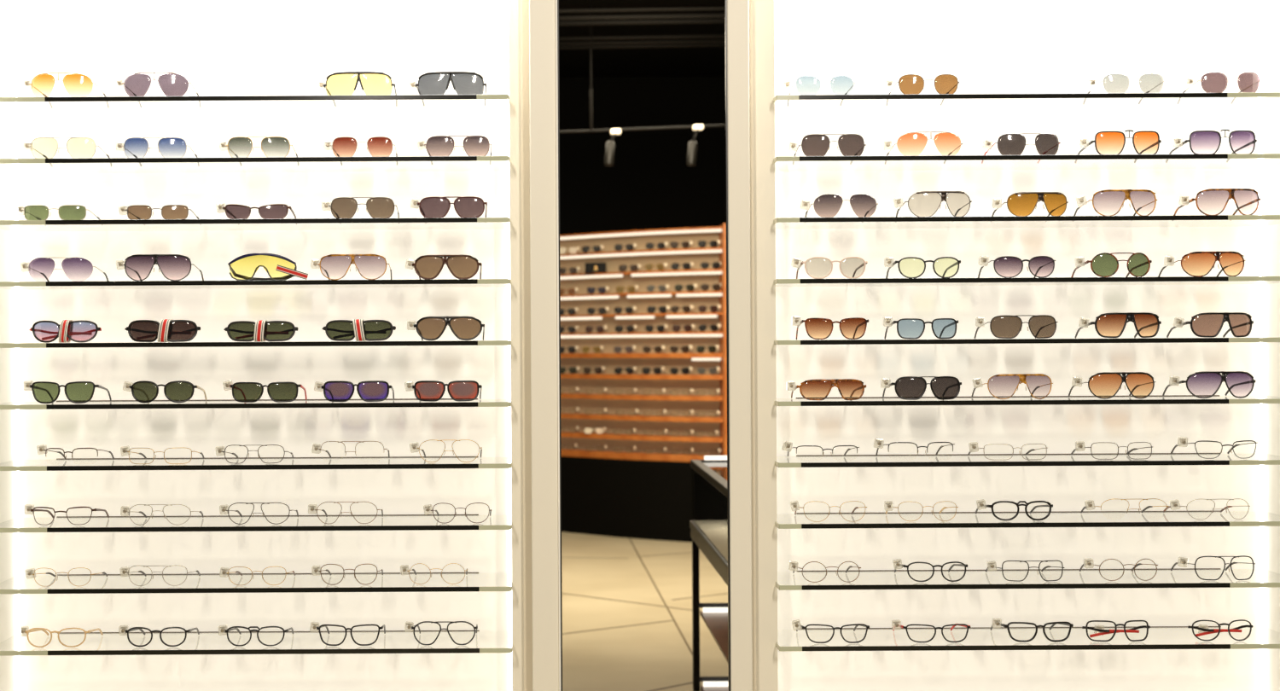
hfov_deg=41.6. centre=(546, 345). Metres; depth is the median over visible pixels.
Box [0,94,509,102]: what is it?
glass shelf
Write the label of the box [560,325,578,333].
sunglasses
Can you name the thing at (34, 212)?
sunglasses
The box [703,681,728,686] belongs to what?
light
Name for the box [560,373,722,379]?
display shelf
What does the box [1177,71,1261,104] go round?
sunglasses
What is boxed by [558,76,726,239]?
wall
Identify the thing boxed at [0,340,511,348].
glass shelf
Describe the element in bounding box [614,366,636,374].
sunglasses
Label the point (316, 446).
eyeglasses
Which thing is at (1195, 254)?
sunglasses
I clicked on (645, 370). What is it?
sunglasses
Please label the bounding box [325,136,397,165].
sunglasses
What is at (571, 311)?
sunglasses
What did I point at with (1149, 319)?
sunglasses
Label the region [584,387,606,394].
eyeglasses
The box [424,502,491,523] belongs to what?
eyeglasses
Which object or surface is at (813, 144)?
sunglasses
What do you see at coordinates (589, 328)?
sunglasses
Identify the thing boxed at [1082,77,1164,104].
sunglasses
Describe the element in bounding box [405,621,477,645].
eyeglasses
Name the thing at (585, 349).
sunglasses
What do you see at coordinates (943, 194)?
sunglasses
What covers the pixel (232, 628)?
eyeglasses
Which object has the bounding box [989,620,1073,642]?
eyeglasses
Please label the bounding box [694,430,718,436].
eyeglasses
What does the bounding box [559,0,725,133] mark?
track
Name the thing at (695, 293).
display shelf
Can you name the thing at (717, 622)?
shelf
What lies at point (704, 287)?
sunglasses
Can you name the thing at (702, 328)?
sunglasses
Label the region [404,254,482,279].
sunglasses
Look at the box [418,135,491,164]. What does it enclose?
sunglasses
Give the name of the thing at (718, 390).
eyeglasses
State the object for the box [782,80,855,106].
sunglasses
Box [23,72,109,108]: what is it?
sunglasses
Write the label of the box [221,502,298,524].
eyeglasses
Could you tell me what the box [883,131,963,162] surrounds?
sunglasses
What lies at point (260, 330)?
sunglasses
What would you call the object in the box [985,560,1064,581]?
eyeglasses
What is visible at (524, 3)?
trim
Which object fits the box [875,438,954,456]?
eyeglasses
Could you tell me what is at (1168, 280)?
glass shelf
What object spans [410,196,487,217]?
sunglasses
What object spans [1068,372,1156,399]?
sunglasses
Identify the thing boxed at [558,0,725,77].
ceiling
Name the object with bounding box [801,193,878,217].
sunglasses
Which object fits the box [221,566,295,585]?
eyeglasses
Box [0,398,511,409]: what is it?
glass shelf
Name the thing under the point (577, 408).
eyeglasses
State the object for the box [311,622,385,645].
eyeglasses
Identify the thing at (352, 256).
sunglasses
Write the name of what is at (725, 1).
trim
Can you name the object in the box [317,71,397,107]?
sunglasses
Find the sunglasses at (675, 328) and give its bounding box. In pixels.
[671,324,694,331]
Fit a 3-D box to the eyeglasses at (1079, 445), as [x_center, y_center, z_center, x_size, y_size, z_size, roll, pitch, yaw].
[1.116,0.205,3.348,0.145,0.034,0.138,0,0,0]
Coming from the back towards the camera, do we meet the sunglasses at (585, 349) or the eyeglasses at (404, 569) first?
the sunglasses at (585, 349)
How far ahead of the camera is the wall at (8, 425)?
3.40 m
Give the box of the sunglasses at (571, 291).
[560,287,577,295]
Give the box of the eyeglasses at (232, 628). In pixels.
[219,624,293,646]
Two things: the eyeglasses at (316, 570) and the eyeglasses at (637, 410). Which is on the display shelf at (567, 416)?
the eyeglasses at (637, 410)
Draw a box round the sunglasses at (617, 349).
[613,345,635,353]
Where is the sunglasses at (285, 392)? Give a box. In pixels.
[224,381,307,402]
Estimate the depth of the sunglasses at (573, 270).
11.28 m
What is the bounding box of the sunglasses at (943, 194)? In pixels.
[893,191,971,216]
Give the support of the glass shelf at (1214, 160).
attached to the wall at (221, 47)
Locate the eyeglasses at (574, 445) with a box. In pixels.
[561,443,577,449]
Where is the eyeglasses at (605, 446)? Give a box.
[585,444,607,451]
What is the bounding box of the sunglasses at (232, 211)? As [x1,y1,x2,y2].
[217,202,296,219]
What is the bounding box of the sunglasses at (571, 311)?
[560,308,578,315]
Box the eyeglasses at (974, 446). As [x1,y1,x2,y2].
[967,442,1047,459]
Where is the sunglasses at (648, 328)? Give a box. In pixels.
[645,324,667,331]
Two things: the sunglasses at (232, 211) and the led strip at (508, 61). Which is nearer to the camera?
the sunglasses at (232, 211)
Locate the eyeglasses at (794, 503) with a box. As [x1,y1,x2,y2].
[790,500,866,522]
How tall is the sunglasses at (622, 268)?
0.050 m
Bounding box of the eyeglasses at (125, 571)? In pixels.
[121,564,200,586]
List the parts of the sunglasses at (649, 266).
frame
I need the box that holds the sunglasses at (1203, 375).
[1162,371,1256,398]
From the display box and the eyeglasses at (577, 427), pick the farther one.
the eyeglasses at (577, 427)
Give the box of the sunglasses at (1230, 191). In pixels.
[1173,188,1261,215]
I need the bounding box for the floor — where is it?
[561,531,728,690]
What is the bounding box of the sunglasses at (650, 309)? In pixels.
[646,305,669,313]
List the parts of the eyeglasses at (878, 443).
frame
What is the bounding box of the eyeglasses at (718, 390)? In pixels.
[695,389,720,395]
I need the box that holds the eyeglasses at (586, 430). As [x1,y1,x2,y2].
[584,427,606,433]
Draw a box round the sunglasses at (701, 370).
[696,366,720,374]
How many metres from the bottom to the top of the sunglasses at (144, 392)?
0.044 m
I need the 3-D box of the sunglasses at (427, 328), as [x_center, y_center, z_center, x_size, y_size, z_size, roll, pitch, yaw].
[-0.196,-0.033,3.347,0.153,0.048,0.140,0,0,0]
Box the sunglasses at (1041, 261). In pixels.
[977,256,1056,278]
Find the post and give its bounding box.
[718,223,727,455]
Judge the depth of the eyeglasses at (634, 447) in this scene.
10.96 m
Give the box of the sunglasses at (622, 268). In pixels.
[618,264,640,272]
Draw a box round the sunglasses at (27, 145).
[24,137,111,163]
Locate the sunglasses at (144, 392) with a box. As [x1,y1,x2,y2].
[125,380,207,403]
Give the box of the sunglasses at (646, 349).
[642,345,664,353]
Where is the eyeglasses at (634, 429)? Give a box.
[613,428,635,435]
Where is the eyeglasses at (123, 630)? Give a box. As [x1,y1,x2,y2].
[119,625,199,646]
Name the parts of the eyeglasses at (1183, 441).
frame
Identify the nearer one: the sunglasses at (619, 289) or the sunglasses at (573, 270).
the sunglasses at (619, 289)
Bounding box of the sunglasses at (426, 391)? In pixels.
[405,380,482,401]
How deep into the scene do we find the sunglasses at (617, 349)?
10.96 m
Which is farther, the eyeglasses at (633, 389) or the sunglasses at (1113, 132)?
the eyeglasses at (633, 389)
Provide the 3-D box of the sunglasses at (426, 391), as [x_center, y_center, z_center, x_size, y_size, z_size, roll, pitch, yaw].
[-0.202,0.089,3.348,0.151,0.041,0.140,0,0,0]
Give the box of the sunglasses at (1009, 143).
[983,133,1060,155]
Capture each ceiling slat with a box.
[558,5,724,12]
[558,12,724,20]
[558,17,724,25]
[558,34,724,40]
[558,39,724,45]
[558,43,724,49]
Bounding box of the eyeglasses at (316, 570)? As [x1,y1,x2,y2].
[313,564,383,585]
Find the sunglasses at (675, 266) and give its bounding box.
[671,261,693,270]
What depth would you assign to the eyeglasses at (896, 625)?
3.28 m
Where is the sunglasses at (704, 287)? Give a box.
[699,283,721,290]
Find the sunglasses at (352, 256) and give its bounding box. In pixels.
[312,254,392,279]
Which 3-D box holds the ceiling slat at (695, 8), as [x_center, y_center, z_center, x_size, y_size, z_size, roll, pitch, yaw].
[0.444,-1.521,7.600,1.119,0.024,0.048,0,0,0]
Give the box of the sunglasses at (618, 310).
[613,306,635,314]
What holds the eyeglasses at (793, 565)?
on the glass shelf at (1185, 584)
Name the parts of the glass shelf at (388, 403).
glass panel, rail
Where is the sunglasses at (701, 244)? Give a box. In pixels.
[697,239,720,248]
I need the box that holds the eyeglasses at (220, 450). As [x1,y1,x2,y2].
[216,444,293,463]
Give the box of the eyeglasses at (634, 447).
[613,446,636,453]
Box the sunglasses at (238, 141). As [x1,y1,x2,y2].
[220,136,298,166]
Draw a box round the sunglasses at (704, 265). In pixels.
[699,261,721,269]
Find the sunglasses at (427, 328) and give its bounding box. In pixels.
[408,316,484,340]
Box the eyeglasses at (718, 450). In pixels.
[697,448,721,455]
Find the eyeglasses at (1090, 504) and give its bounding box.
[1080,498,1169,513]
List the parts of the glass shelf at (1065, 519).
rail, glass panel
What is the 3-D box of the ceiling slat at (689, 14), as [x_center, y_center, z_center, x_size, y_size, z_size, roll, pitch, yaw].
[0.461,-1.546,7.900,1.163,0.030,0.048,0,0,0]
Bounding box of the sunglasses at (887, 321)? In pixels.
[884,316,958,339]
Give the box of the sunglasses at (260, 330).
[223,320,298,341]
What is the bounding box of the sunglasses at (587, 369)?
[583,366,605,373]
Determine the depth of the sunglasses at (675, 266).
10.72 m
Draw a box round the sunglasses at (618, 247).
[614,243,636,251]
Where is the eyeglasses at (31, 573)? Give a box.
[25,567,107,587]
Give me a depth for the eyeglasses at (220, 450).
3.28 m
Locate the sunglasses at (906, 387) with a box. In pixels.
[882,376,961,400]
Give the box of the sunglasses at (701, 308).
[697,304,721,312]
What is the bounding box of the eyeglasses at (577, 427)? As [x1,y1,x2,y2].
[561,425,579,432]
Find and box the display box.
[584,262,606,273]
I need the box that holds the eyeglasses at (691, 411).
[669,409,693,417]
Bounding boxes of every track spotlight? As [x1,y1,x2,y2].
[604,128,621,166]
[686,124,703,166]
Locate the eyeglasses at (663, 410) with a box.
[643,409,666,416]
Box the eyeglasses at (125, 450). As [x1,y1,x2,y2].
[122,447,204,464]
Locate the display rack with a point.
(608, 243)
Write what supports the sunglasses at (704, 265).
on the display shelf at (711, 271)
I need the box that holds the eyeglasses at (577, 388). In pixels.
[562,387,578,393]
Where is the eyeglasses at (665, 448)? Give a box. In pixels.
[643,447,666,453]
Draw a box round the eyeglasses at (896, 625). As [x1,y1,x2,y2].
[892,621,970,642]
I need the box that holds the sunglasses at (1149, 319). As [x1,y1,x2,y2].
[1074,312,1161,338]
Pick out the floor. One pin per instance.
(627, 602)
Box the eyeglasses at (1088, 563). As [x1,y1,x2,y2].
[1079,558,1157,581]
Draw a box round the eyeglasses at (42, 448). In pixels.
[38,446,114,459]
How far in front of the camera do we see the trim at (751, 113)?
3.27 m
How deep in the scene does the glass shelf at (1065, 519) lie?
3.30 m
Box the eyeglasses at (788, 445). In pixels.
[785,442,859,456]
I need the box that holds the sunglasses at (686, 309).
[669,305,692,313]
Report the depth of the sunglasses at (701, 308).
10.64 m
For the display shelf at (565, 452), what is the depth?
10.91 m
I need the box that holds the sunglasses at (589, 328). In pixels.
[585,325,606,332]
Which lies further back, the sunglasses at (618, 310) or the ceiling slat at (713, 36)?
the sunglasses at (618, 310)
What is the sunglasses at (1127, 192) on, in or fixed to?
on the glass shelf at (1191, 220)
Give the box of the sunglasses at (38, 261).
[21,257,109,281]
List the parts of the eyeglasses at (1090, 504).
frame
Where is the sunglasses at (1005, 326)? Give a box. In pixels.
[974,314,1058,338]
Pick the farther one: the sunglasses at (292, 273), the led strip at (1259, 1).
the led strip at (1259, 1)
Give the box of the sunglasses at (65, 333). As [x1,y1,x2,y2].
[29,320,101,343]
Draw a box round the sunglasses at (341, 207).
[323,197,399,218]
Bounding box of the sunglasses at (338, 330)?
[321,319,395,341]
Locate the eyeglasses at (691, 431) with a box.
[669,430,693,436]
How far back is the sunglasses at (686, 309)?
10.72 m
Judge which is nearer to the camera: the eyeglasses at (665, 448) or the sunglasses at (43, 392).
the sunglasses at (43, 392)
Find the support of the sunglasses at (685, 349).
on the display shelf at (695, 357)
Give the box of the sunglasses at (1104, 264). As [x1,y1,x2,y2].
[1070,252,1151,277]
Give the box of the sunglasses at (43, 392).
[25,381,111,403]
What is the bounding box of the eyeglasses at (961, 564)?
[892,558,967,581]
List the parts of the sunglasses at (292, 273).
brow frame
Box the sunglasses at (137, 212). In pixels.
[120,204,199,219]
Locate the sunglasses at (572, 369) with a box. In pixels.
[560,366,579,373]
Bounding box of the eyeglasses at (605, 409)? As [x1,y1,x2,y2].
[585,407,606,414]
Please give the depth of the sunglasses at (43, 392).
3.28 m
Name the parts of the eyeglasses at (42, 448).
frame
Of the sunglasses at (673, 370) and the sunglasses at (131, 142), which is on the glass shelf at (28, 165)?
the sunglasses at (131, 142)
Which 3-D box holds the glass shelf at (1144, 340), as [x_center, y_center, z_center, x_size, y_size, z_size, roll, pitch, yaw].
[0.959,-0.008,3.350,1.022,0.009,0.200,0,0,0]
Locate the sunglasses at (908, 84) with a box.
[885,74,960,105]
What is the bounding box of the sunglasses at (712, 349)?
[695,345,719,353]
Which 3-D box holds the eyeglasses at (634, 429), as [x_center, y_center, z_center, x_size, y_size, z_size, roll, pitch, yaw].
[0.514,0.561,11.024,0.146,0.043,0.128,0,0,0]
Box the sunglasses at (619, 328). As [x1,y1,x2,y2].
[615,325,636,332]
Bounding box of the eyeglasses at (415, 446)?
[411,439,482,462]
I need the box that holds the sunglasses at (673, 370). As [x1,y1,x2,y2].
[669,366,692,374]
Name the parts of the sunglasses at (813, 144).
frame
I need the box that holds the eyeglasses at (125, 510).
[122,504,203,525]
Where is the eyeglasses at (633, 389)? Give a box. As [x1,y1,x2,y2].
[614,388,636,395]
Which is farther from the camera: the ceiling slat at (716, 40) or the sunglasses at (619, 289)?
the sunglasses at (619, 289)
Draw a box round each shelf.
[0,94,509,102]
[0,156,510,174]
[0,217,510,232]
[0,279,510,290]
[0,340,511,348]
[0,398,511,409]
[0,456,511,471]
[0,514,511,532]
[0,572,511,593]
[0,630,512,656]
[559,226,721,239]
[559,247,721,259]
[560,268,721,279]
[560,290,721,300]
[560,312,721,319]
[560,331,721,337]
[560,353,722,360]
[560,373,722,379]
[560,393,722,401]
[560,413,722,422]
[561,431,722,442]
[561,448,721,462]
[689,520,727,575]
[700,611,727,663]
[700,686,728,690]
[773,92,1279,103]
[773,153,1279,171]
[773,215,1279,229]
[773,276,1279,287]
[773,337,1279,344]
[774,395,1279,406]
[774,453,1279,467]
[775,510,1279,529]
[775,568,1279,590]
[775,626,1279,651]
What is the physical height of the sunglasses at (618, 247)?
0.050 m
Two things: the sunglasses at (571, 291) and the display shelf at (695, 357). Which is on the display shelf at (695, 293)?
the sunglasses at (571, 291)
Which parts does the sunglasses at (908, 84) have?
frame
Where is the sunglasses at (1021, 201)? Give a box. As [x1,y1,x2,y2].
[991,192,1068,216]
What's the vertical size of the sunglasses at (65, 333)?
0.045 m
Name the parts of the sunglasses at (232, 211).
frame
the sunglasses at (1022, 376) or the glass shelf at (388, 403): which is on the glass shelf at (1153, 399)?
the sunglasses at (1022, 376)
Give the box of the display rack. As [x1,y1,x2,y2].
[559,232,720,454]
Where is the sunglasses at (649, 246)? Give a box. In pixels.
[645,242,668,250]
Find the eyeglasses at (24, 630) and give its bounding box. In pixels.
[20,628,103,647]
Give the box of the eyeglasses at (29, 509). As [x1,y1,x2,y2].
[25,504,109,525]
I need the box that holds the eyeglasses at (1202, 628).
[1187,619,1253,641]
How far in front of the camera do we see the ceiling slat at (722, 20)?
8.18 m
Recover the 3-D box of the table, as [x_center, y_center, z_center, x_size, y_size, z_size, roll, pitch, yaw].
[0.838,0.821,5.424,0.633,0.848,1.360,0,0,0]
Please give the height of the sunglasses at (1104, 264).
0.048 m
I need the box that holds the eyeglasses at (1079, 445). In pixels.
[1070,441,1152,459]
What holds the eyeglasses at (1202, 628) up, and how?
on the glass shelf at (1156, 646)
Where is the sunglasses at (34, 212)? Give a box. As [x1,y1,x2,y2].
[17,204,100,220]
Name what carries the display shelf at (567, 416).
attached to the display rack
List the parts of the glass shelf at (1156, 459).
rail, glass panel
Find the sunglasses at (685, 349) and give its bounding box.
[669,345,692,353]
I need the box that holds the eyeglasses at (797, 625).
[791,619,869,643]
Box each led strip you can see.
[14,0,20,690]
[506,0,512,690]
[1257,0,1264,690]
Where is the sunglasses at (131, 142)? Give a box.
[116,137,199,165]
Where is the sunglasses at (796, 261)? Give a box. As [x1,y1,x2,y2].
[792,256,867,279]
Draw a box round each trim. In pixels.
[508,0,523,690]
[520,0,532,690]
[529,0,558,690]
[555,0,560,690]
[557,0,562,690]
[561,456,694,542]
[724,0,730,690]
[727,0,752,690]
[749,0,756,690]
[752,0,778,690]
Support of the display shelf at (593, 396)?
attached to the display rack
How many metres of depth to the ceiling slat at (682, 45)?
8.98 m
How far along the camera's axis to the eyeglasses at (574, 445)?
11.30 m
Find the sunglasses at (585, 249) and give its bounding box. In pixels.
[581,245,603,252]
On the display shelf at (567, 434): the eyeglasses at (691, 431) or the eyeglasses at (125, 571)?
the eyeglasses at (691, 431)
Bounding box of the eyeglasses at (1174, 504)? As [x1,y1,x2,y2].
[1163,498,1250,519]
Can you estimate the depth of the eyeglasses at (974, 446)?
3.29 m
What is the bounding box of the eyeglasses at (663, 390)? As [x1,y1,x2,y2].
[642,388,665,395]
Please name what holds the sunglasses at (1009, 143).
on the glass shelf at (1214, 160)
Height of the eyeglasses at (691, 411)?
0.043 m
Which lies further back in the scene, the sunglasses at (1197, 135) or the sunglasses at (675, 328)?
the sunglasses at (675, 328)
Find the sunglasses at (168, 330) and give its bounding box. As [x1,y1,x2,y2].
[124,319,200,342]
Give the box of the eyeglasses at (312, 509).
[309,501,383,523]
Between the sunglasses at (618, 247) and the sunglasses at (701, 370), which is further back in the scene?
the sunglasses at (618, 247)
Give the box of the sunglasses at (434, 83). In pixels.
[409,71,486,106]
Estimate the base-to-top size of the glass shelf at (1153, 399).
0.011 m
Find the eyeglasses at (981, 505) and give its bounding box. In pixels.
[975,499,1053,521]
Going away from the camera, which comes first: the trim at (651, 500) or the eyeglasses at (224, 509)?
the eyeglasses at (224, 509)
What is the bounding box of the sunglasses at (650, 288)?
[645,285,669,292]
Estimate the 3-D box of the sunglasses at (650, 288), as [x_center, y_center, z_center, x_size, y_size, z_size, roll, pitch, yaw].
[0.720,-0.367,10.871,0.142,0.050,0.128,0,0,0]
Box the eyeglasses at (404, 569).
[401,563,467,584]
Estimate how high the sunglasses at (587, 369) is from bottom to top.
0.050 m
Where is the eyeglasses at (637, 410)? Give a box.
[616,408,638,415]
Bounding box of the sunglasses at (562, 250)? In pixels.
[559,246,579,254]
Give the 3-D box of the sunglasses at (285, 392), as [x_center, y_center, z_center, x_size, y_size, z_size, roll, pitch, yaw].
[-0.557,0.089,3.348,0.154,0.044,0.140,0,0,0]
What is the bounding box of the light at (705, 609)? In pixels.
[703,607,727,612]
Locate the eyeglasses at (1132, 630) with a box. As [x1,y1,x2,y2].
[1082,620,1150,641]
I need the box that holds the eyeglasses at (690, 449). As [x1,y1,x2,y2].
[669,448,693,454]
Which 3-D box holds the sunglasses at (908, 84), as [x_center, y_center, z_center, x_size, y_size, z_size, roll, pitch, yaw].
[0.739,-0.508,3.348,0.142,0.043,0.138,0,0,0]
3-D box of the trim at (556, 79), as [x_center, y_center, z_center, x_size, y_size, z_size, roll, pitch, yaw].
[0.022,-0.250,3.263,0.003,3.000,0.034,0,0,0]
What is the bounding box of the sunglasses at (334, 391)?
[315,380,394,401]
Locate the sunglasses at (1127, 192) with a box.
[1073,189,1157,215]
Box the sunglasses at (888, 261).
[885,256,960,278]
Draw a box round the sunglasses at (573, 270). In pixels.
[560,267,579,274]
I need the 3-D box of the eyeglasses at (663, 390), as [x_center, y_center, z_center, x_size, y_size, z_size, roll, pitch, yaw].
[0.697,0.299,10.888,0.146,0.043,0.128,0,0,0]
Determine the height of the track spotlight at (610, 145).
0.194 m
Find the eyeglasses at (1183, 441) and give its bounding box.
[1170,436,1257,459]
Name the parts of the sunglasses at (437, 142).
frame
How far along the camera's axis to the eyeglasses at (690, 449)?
10.72 m
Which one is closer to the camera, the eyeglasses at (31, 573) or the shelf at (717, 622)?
the eyeglasses at (31, 573)
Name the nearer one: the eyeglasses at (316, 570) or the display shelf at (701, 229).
the eyeglasses at (316, 570)
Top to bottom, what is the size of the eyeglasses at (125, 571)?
0.040 m
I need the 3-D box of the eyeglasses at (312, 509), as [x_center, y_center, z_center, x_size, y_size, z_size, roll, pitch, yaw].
[-0.396,0.327,3.348,0.142,0.044,0.139,0,0,0]
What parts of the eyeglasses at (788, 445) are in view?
frame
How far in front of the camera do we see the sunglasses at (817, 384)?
3.28 m
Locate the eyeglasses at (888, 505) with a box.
[884,500,958,521]
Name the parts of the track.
suspension rod, track rail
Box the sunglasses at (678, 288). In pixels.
[674,284,697,291]
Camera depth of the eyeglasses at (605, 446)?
11.12 m
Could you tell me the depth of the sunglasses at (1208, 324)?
3.28 m
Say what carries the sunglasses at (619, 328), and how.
on the display shelf at (657, 334)
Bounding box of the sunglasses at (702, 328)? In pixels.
[697,324,721,331]
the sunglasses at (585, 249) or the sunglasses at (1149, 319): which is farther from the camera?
the sunglasses at (585, 249)
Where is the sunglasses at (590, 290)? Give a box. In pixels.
[587,286,608,294]
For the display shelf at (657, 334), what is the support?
attached to the display rack
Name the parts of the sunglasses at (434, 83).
frame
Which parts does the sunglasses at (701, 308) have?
frame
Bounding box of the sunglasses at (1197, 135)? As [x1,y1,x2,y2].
[1169,129,1256,154]
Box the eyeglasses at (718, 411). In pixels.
[695,410,720,417]
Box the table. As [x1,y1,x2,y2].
[689,455,728,690]
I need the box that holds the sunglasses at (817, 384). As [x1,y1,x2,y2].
[786,378,866,400]
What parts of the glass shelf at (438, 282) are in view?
glass panel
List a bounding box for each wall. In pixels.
[0,0,17,690]
[13,0,1264,690]
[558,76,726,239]
[1261,0,1279,690]
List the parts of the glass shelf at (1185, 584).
rail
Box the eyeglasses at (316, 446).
[313,441,389,458]
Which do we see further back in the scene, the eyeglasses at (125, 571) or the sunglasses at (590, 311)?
the sunglasses at (590, 311)
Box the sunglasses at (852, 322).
[792,315,868,339]
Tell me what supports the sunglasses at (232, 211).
on the glass shelf at (417, 223)
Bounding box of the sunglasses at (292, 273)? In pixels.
[227,253,308,280]
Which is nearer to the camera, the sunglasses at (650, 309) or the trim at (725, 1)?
the trim at (725, 1)
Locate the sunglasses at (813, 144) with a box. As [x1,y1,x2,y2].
[789,133,866,164]
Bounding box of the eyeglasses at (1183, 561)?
[1170,555,1255,580]
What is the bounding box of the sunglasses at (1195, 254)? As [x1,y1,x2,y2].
[1157,251,1245,277]
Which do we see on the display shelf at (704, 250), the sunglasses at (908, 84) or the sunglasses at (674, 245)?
the sunglasses at (674, 245)
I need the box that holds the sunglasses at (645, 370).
[641,366,663,374]
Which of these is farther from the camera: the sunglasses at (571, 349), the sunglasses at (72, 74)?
the sunglasses at (571, 349)
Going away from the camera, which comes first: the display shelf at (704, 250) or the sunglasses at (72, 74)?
the sunglasses at (72, 74)
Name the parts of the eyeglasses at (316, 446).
frame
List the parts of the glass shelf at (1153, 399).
rail, glass panel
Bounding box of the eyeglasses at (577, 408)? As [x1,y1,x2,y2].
[560,407,578,413]
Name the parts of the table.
leg, frame, stand frame, shelf rail, panel, frame, shelf rail, glass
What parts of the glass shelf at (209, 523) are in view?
rail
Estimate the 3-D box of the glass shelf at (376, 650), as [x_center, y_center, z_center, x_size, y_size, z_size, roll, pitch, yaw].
[-0.575,0.592,3.350,1.019,0.011,0.200,0,0,0]
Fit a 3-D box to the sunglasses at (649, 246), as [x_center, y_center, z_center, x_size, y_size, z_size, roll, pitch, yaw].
[0.713,-0.641,10.874,0.142,0.050,0.128,0,0,0]
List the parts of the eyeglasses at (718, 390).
frame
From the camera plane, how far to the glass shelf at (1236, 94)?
3.25 m
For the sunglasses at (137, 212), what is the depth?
3.28 m
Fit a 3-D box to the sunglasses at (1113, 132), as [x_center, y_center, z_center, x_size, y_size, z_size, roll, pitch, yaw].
[1.127,-0.395,3.348,0.154,0.050,0.139,0,0,0]
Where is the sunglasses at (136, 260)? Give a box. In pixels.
[117,254,203,280]
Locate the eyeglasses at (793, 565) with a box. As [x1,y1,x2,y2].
[788,560,861,582]
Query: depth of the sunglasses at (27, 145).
3.29 m
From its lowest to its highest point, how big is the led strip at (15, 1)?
1.740 m
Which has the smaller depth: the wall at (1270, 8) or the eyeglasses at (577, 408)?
the wall at (1270, 8)
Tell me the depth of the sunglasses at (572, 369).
11.28 m
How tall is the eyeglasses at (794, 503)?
0.040 m
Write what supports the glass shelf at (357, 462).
attached to the wall at (221, 47)
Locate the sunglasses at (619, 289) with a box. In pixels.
[616,285,638,293]
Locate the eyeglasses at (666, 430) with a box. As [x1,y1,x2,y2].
[644,429,667,436]
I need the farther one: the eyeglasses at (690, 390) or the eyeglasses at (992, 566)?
the eyeglasses at (690, 390)
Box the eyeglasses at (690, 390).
[669,389,693,395]
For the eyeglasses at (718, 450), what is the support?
on the display shelf at (565, 452)
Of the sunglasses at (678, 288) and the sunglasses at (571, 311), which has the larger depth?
the sunglasses at (571, 311)
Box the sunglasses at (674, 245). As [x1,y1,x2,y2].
[669,240,692,249]
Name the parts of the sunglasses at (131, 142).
frame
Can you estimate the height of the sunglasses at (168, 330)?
0.045 m
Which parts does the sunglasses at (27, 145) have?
frame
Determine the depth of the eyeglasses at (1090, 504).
3.31 m
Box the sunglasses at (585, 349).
[581,345,603,353]
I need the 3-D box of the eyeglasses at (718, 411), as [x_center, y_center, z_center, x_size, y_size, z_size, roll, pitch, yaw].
[1.029,0.432,10.704,0.146,0.043,0.128,0,0,0]
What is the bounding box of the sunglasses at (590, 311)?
[587,307,608,314]
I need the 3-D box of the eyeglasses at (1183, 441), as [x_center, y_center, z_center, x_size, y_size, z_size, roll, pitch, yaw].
[1.319,0.200,3.348,0.148,0.041,0.139,0,0,0]
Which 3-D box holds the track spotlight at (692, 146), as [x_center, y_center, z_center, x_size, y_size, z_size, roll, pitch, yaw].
[0.796,-1.073,9.000,0.089,0.217,0.060,0,0,0]
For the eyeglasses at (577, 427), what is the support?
on the display shelf at (567, 434)
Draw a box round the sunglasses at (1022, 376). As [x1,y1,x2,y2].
[971,373,1053,399]
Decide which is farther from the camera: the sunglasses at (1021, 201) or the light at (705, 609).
the light at (705, 609)
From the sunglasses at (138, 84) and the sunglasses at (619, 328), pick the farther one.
the sunglasses at (619, 328)
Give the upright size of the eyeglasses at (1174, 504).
0.041 m
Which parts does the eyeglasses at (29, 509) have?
frame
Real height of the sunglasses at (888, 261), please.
0.044 m
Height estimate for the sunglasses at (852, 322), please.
0.047 m
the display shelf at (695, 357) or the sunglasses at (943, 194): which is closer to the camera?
the sunglasses at (943, 194)
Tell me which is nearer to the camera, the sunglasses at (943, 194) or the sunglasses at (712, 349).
the sunglasses at (943, 194)
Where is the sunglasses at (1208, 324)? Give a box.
[1166,312,1253,337]
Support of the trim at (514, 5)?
attached to the wall at (221, 47)
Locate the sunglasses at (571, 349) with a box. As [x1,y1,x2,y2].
[560,345,578,353]
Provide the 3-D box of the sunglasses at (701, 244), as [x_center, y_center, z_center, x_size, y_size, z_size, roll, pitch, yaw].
[1.033,-0.643,10.700,0.142,0.050,0.128,0,0,0]
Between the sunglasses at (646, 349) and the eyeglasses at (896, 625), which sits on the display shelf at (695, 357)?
the sunglasses at (646, 349)
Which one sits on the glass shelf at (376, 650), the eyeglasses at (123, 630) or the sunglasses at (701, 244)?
the eyeglasses at (123, 630)
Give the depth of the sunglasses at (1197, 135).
3.28 m
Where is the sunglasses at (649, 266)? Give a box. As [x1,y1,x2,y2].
[644,262,667,271]
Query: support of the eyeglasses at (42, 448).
on the glass shelf at (357, 462)
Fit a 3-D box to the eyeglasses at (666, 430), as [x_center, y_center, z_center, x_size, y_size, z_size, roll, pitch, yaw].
[0.709,0.560,10.881,0.146,0.043,0.128,0,0,0]
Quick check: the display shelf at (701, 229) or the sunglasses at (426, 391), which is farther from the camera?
the display shelf at (701, 229)
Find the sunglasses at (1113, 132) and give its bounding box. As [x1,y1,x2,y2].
[1077,129,1161,154]
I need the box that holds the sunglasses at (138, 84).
[116,72,201,108]

